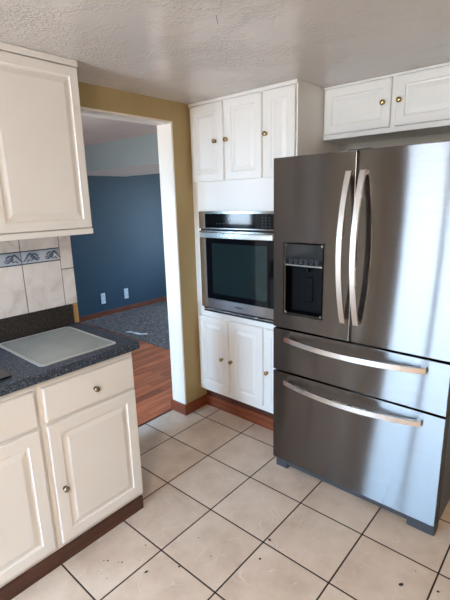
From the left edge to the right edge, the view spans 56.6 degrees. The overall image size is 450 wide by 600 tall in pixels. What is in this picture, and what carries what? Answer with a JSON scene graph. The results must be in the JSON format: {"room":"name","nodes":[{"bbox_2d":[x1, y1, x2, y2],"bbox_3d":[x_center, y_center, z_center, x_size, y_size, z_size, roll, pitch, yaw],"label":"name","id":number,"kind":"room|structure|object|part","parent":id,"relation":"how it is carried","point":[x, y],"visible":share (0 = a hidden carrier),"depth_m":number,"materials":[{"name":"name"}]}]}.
{"room":"kitchen","nodes":[
{"label":"kitchen","id":0,"kind":"room"},
{"bbox_2d":[70,173,166,316],"bbox_3d":[-2.078,-0.859,5.440,0.100,2.400,6.900,10,18,40],"label":"wall","id":1,"kind":"structure","parent":0,"point":[124,249],"depth_m":6.04,"materials":[{"name":"blue paint"}]},
{"bbox_2d":[101,293,105,303],"bbox_3d":[-1.730,-0.021,5.940,0.009,0.152,0.070,10,18,40],"label":"wall outlet","id":2,"kind":"object","parent":1,"relation":"attached to","point":[103,300],"visible":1,"depth_m":5.94,"materials":[{"name":"white plastic"}]},
{"bbox_2d":[79,296,166,322],"bbox_3d":[-2.006,0.279,5.675,0.012,0.075,6.700,10,18,40],"label":"baseboard","id":3,"kind":"structure","parent":1,"relation":"attached to","point":[132,306],"depth_m":6.19,"materials":[{"name":"red wood"}]},
{"bbox_2d":[124,288,128,298],"bbox_3d":[-1.470,-0.098,6.230,0.009,0.152,0.070,10,18,40],"label":"wall outlet","id":4,"kind":"object","parent":1,"relation":"attached to","point":[126,295],"visible":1,"depth_m":6.23,"materials":[{"name":"white plastic"}]},
{"bbox_2d":[81,115,156,145],"bbox_3d":[-0.995,-1.686,4.253,2.839,0.100,6.700,10,18,40],"label":"ceiling","id":5,"kind":"structure","parent":0,"point":[96,130],"depth_m":3.69,"materials":[{"name":"paint"}]},
{"bbox_2d":[84,133,159,176],"bbox_3d":[-0.690,-1.596,4.631,2.839,0.266,1.017,10,18,40],"label":"ceiling beam","id":6,"kind":"structure","parent":5,"relation":"attached to","point":[134,156],"depth_m":4.37,"materials":[{"name":"grey paint"}]},
{"bbox_2d":[82,300,169,349],"bbox_3d":[0.177,0.197,6.031,2.833,0.058,3.290,10,18,40],"label":"floor","id":7,"kind":"structure","parent":0,"point":[151,319],"depth_m":5.59,"materials":[{"name":"grey carpet"}]},
{"bbox_2d":[76,82,206,403],"bbox_3d":[-0.332,-0.293,3.000,0.141,2.350,8.200,10,18,40],"label":"wall","id":8,"kind":"structure","parent":0,"point":[91,96],"depth_m":2.85,"materials":[{"name":"paint"}]},
{"bbox_2d":[0,235,76,319],"bbox_3d":[-1.317,-0.036,1.770,0.016,0.400,1.473,10,18,40],"label":"tile backsplash","id":9,"kind":"structure","parent":8,"relation":"attached to","point":[37,274],"depth_m":2.15,"materials":[{"name":"beige tile"}]},
{"bbox_2d":[0,42,92,240],"bbox_3d":[-1.053,-0.630,1.716,0.324,0.766,0.908,10,18,40],"label":"upper cabinet","id":10,"kind":"object","parent":8,"relation":"attached to","point":[44,192],"visible":1,"depth_m":1.80,"materials":[{"name":"paint"}]},
{"bbox_3d":[-0.949,-0.253,1.721,0.017,0.026,0.908,10,18,40],"label":"light rail","id":11,"kind":"part","parent":10,"relation":"part of","materials":[{"name":"paint"}]},
{"bbox_2d":[72,303,78,322],"bbox_3d":[-0.845,0.073,2.358,0.006,0.110,0.034,10,18,40],"label":"trim","id":12,"kind":"structure","parent":8,"relation":"attached to","point":[75,306],"depth_m":2.36,"materials":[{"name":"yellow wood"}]},
{"bbox_2d":[80,106,170,125],"bbox_3d":[-0.659,-1.081,2.451,0.141,0.012,0.786,10,18,40],"label":"trim","id":13,"kind":"structure","parent":8,"relation":"attached to","point":[85,111],"depth_m":2.47,"materials":[{"name":"white paint"}]},
{"bbox_2d":[157,121,186,404],"bbox_3d":[-0.372,-0.151,2.984,0.141,2.083,0.012,10,18,40],"label":"trim","id":14,"kind":"structure","parent":8,"relation":"attached to","point":[165,131],"depth_m":2.94,"materials":[{"name":"white paint"}]},
{"bbox_2d":[171,399,186,415],"bbox_3d":[-0.354,0.823,3.208,0.167,0.085,0.013,10,18,40],"label":"baseboard","id":15,"kind":"object","parent":8,"relation":"attached to","point":[177,406],"visible":1,"depth_m":3.19,"materials":[{"name":"red wood"}]},
{"bbox_2d":[186,394,206,414],"bbox_3d":[-0.220,0.810,3.243,0.013,0.085,0.219,10,18,40],"label":"baseboard","id":16,"kind":"structure","parent":8,"relation":"attached to","point":[201,401],"depth_m":3.24,"materials":[{"name":"red wood"}]},
{"bbox_2d":[0,0,449,103],"bbox_3d":[-0.136,-0.802,0.365,3.400,0.150,4.800,10,18,40],"label":"ceiling","id":17,"kind":"structure","parent":0,"point":[171,50],"depth_m":1.67,"materials":[{"name":"white paint"}]},
{"bbox_2d":[11,322,449,599],"bbox_3d":[-1.167,1.227,1.897,6.380,0.050,4.910,10,18,40],"label":"floor","id":18,"kind":"structure","parent":0,"point":[211,474],"depth_m":2.02,"materials":[{"name":"beige tile"}]},
{"bbox_2d":[0,385,61,599],"bbox_3d":[-1.244,0.819,1.603,0.568,0.884,0.935,10,18,40],"label":"base cabinet","id":19,"kind":"object","parent":18,"relation":"on","point":[29,551],"visible":0.86,"depth_m":1.70,"materials":[{"name":"paint"}]},
{"bbox_3d":[-0.915,0.486,1.532,0.020,0.155,0.450,10,18,40],"label":"drawer","id":20,"kind":"part","parent":19,"relation":"part of","materials":[{"name":"paint"}]},
{"bbox_3d":[-0.906,0.860,1.622,0.020,0.583,0.450,10,18,40],"label":"door","id":21,"kind":"part","parent":19,"relation":"part of","materials":[{"name":"paint"}]},
{"bbox_2d":[0,304,139,396],"bbox_3d":[-1.107,0.269,1.661,0.554,0.151,1.471,10,18,40],"label":"countertop","id":22,"kind":"structure","parent":19,"relation":"on","point":[24,373],"depth_m":1.95,"materials":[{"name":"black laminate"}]},
{"bbox_2d":[0,368,11,379],"bbox_3d":[-1.254,0.343,1.498,0.443,0.009,0.772,10,18,40],"label":"cooktop","id":23,"kind":"object","parent":22,"relation":"in","point":[3,374],"visible":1,"depth_m":1.64,"materials":[{"name":"black glass"}]},
{"bbox_2d":[0,326,115,366],"bbox_3d":[-0.810,0.211,2.012,0.460,0.004,0.375,10,18,40],"label":"cutting board","id":24,"kind":"object","parent":22,"relation":"on","point":[43,349],"visible":1,"depth_m":1.99,"materials":[{"name":"grey plastic"}]},
{"bbox_2d":[35,352,143,563],"bbox_3d":[-0.782,0.684,2.119,0.568,0.884,0.474,10,18,40],"label":"base cabinet","id":25,"kind":"object","parent":18,"relation":"on","point":[88,415],"visible":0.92,"depth_m":1.92,"materials":[{"name":"paint"}]},
{"bbox_3d":[-0.694,0.828,1.830,0.024,0.029,0.029,10,18,40],"label":"knob","id":26,"kind":"part","parent":25,"relation":"part of","materials":[{"name":"silver metal"}]},
{"bbox_3d":[-0.600,0.393,1.884,0.020,0.155,0.449,10,18,40],"label":"drawer","id":27,"kind":"part","parent":25,"relation":"part of","materials":[{"name":"paint"}]},
{"bbox_3d":[-0.590,0.767,1.974,0.020,0.583,0.449,10,18,40],"label":"door","id":28,"kind":"part","parent":25,"relation":"part of","materials":[{"name":"paint"}]},
{"bbox_3d":[-0.576,0.400,1.879,0.024,0.029,0.029,10,18,40],"label":"knob","id":29,"kind":"part","parent":25,"relation":"part of","materials":[{"name":"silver metal"}]},
{"bbox_2d":[138,409,171,426],"bbox_3d":[-0.668,0.928,2.979,0.018,0.005,0.774,10,18,40],"label":"trim","id":30,"kind":"structure","parent":18,"relation":"on","point":[170,409],"depth_m":3.13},
{"bbox_2d":[188,79,344,430],"bbox_3d":[0.287,-0.228,2.978,0.838,2.202,0.642,10,18,40],"label":"tall cabinet","id":31,"kind":"object","parent":18,"relation":"on","point":[236,139],"visible":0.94,"depth_m":2.69,"materials":[{"name":"paint"}]},
{"bbox_3d":[-0.118,-1.023,2.739,0.283,0.476,0.020,10,18,40],"label":"door","id":32,"kind":"part","parent":31,"relation":"part of","materials":[{"name":"paint"}]},
{"bbox_3d":[-0.081,0.395,3.079,0.283,0.557,0.020,10,18,40],"label":"door","id":33,"kind":"part","parent":31,"relation":"part of","materials":[{"name":"paint"}]},
{"bbox_2d":[199,211,273,323],"bbox_3d":[0.229,-0.261,2.904,0.686,0.710,0.558,10,18,40],"label":"wall oven","id":34,"kind":"object","parent":31,"relation":"in","point":[237,247],"visible":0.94,"depth_m":2.74,"materials":[{"name":"metal"}]},
{"bbox_3d":[0.087,-0.511,2.684,0.686,0.115,0.027,10,18,40],"label":"control panel","id":35,"kind":"part","parent":34,"relation":"part of","materials":[{"name":"silver metal"}]},
{"bbox_3d":[0.105,0.102,2.834,0.682,0.005,0.013,10,18,40],"label":"vent trim","id":36,"kind":"part","parent":34,"relation":"part of","materials":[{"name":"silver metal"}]},
{"bbox_3d":[0.088,-0.507,2.686,0.572,0.096,0.023,10,18,40],"label":"panel glass","id":37,"kind":"part","parent":34,"relation":"part of","materials":[{"name":"black glass"}]},
{"bbox_3d":[0.169,0.842,3.062,0.838,0.088,0.014,10,18,40],"label":"trim","id":38,"kind":"part","parent":31,"relation":"part of","materials":[{"name":"red wood"}]},
{"bbox_3d":[0.112,-0.983,2.544,0.279,0.476,0.020,10,18,40],"label":"door","id":39,"kind":"part","parent":31,"relation":"part of","materials":[{"name":"paint"}]},
{"bbox_3d":[0.149,0.435,2.884,0.279,0.557,0.020,10,18,40],"label":"door","id":40,"kind":"part","parent":31,"relation":"part of","materials":[{"name":"paint"}]},
{"bbox_3d":[0.348,0.471,2.715,0.205,0.557,0.020,10,18,40],"label":"door","id":41,"kind":"part","parent":31,"relation":"part of","materials":[{"name":"paint"}]},
{"bbox_3d":[0.311,-0.947,2.375,0.205,0.476,0.020,10,18,40],"label":"door","id":42,"kind":"part","parent":31,"relation":"part of","materials":[{"name":"paint"}]},
{"bbox_2d":[273,141,449,535],"bbox_3d":[0.856,0.129,2.318,0.906,1.786,0.924,10,18,40],"label":"refrigerator","id":43,"kind":"object","parent":18,"relation":"on","point":[361,333],"visible":1,"depth_m":1.97,"materials":[{"name":"silver metal"}]},
{"bbox_3d":[0.409,-0.232,2.134,0.220,0.106,0.032,10,18,40],"label":"dispenser panel","id":44,"kind":"part","parent":43,"relation":"part of","materials":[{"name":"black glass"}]},
{"bbox_3d":[0.403,-0.100,2.154,0.236,0.387,0.009,10,18,40],"label":"dispenser frame","id":45,"kind":"part","parent":43,"relation":"part of","materials":[{"name":"black plastic"}]},
{"bbox_3d":[0.451,-0.267,2.119,0.444,0.891,0.074,10,18,40],"label":"door","id":46,"kind":"part","parent":43,"relation":"part of","materials":[{"name":"silver metal"}]},
{"bbox_3d":[0.544,-0.228,1.933,0.028,0.711,0.092,10,18,40],"label":"handle","id":47,"kind":"part","parent":43,"relation":"part of","materials":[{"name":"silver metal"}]},
{"bbox_3d":[0.589,0.514,2.093,0.728,0.029,0.084,10,18,40],"label":"handle","id":48,"kind":"part","parent":43,"relation":"part of","materials":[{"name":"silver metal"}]},
{"bbox_3d":[0.583,0.267,2.034,0.728,0.029,0.084,10,18,40],"label":"handle","id":49,"kind":"part","parent":43,"relation":"part of","materials":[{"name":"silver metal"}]},
{"bbox_3d":[0.595,-0.219,1.890,0.028,0.711,0.092,10,18,40],"label":"handle","id":50,"kind":"part","parent":43,"relation":"part of","materials":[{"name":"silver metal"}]},
{"bbox_3d":[0.640,0.325,2.105,0.906,0.243,0.074,10,18,40],"label":"drawer","id":51,"kind":"part","parent":43,"relation":"part of","materials":[{"name":"silver metal"}]},
{"bbox_3d":[0.650,0.723,2.200,0.906,0.556,0.074,10,18,40],"label":"drawer","id":52,"kind":"part","parent":43,"relation":"part of","materials":[{"name":"silver metal"}]},
{"bbox_3d":[0.797,-0.205,1.825,0.450,0.891,0.074,10,18,40],"label":"door","id":53,"kind":"part","parent":43,"relation":"part of","materials":[{"name":"silver metal"}]},
{"bbox_2d":[345,133,449,150],"bbox_3d":[1.503,-0.202,2.421,3.400,2.350,0.120,10,18,40],"label":"wall","id":54,"kind":"structure","parent":0,"point":[440,137],"depth_m":2.53,"materials":[{"name":"paint"}]},
{"bbox_2d":[323,62,449,144],"bbox_3d":[1.017,-1.069,2.301,0.902,0.290,0.354,10,18,40],"label":"upper cabinet","id":55,"kind":"object","parent":54,"relation":"attached to","point":[415,102],"visible":1,"depth_m":2.24,"materials":[{"name":"paint"}]},
{"bbox_3d":[0.739,-1.080,2.353,0.386,0.246,0.020,10,18,40],"label":"door","id":56,"kind":"part","parent":55,"relation":"part of","materials":[{"name":"paint"}]},
{"bbox_3d":[1.082,-1.019,2.062,0.465,0.246,0.020,10,18,40],"label":"door","id":57,"kind":"part","parent":55,"relation":"part of","materials":[{"name":"paint"}]}
]}

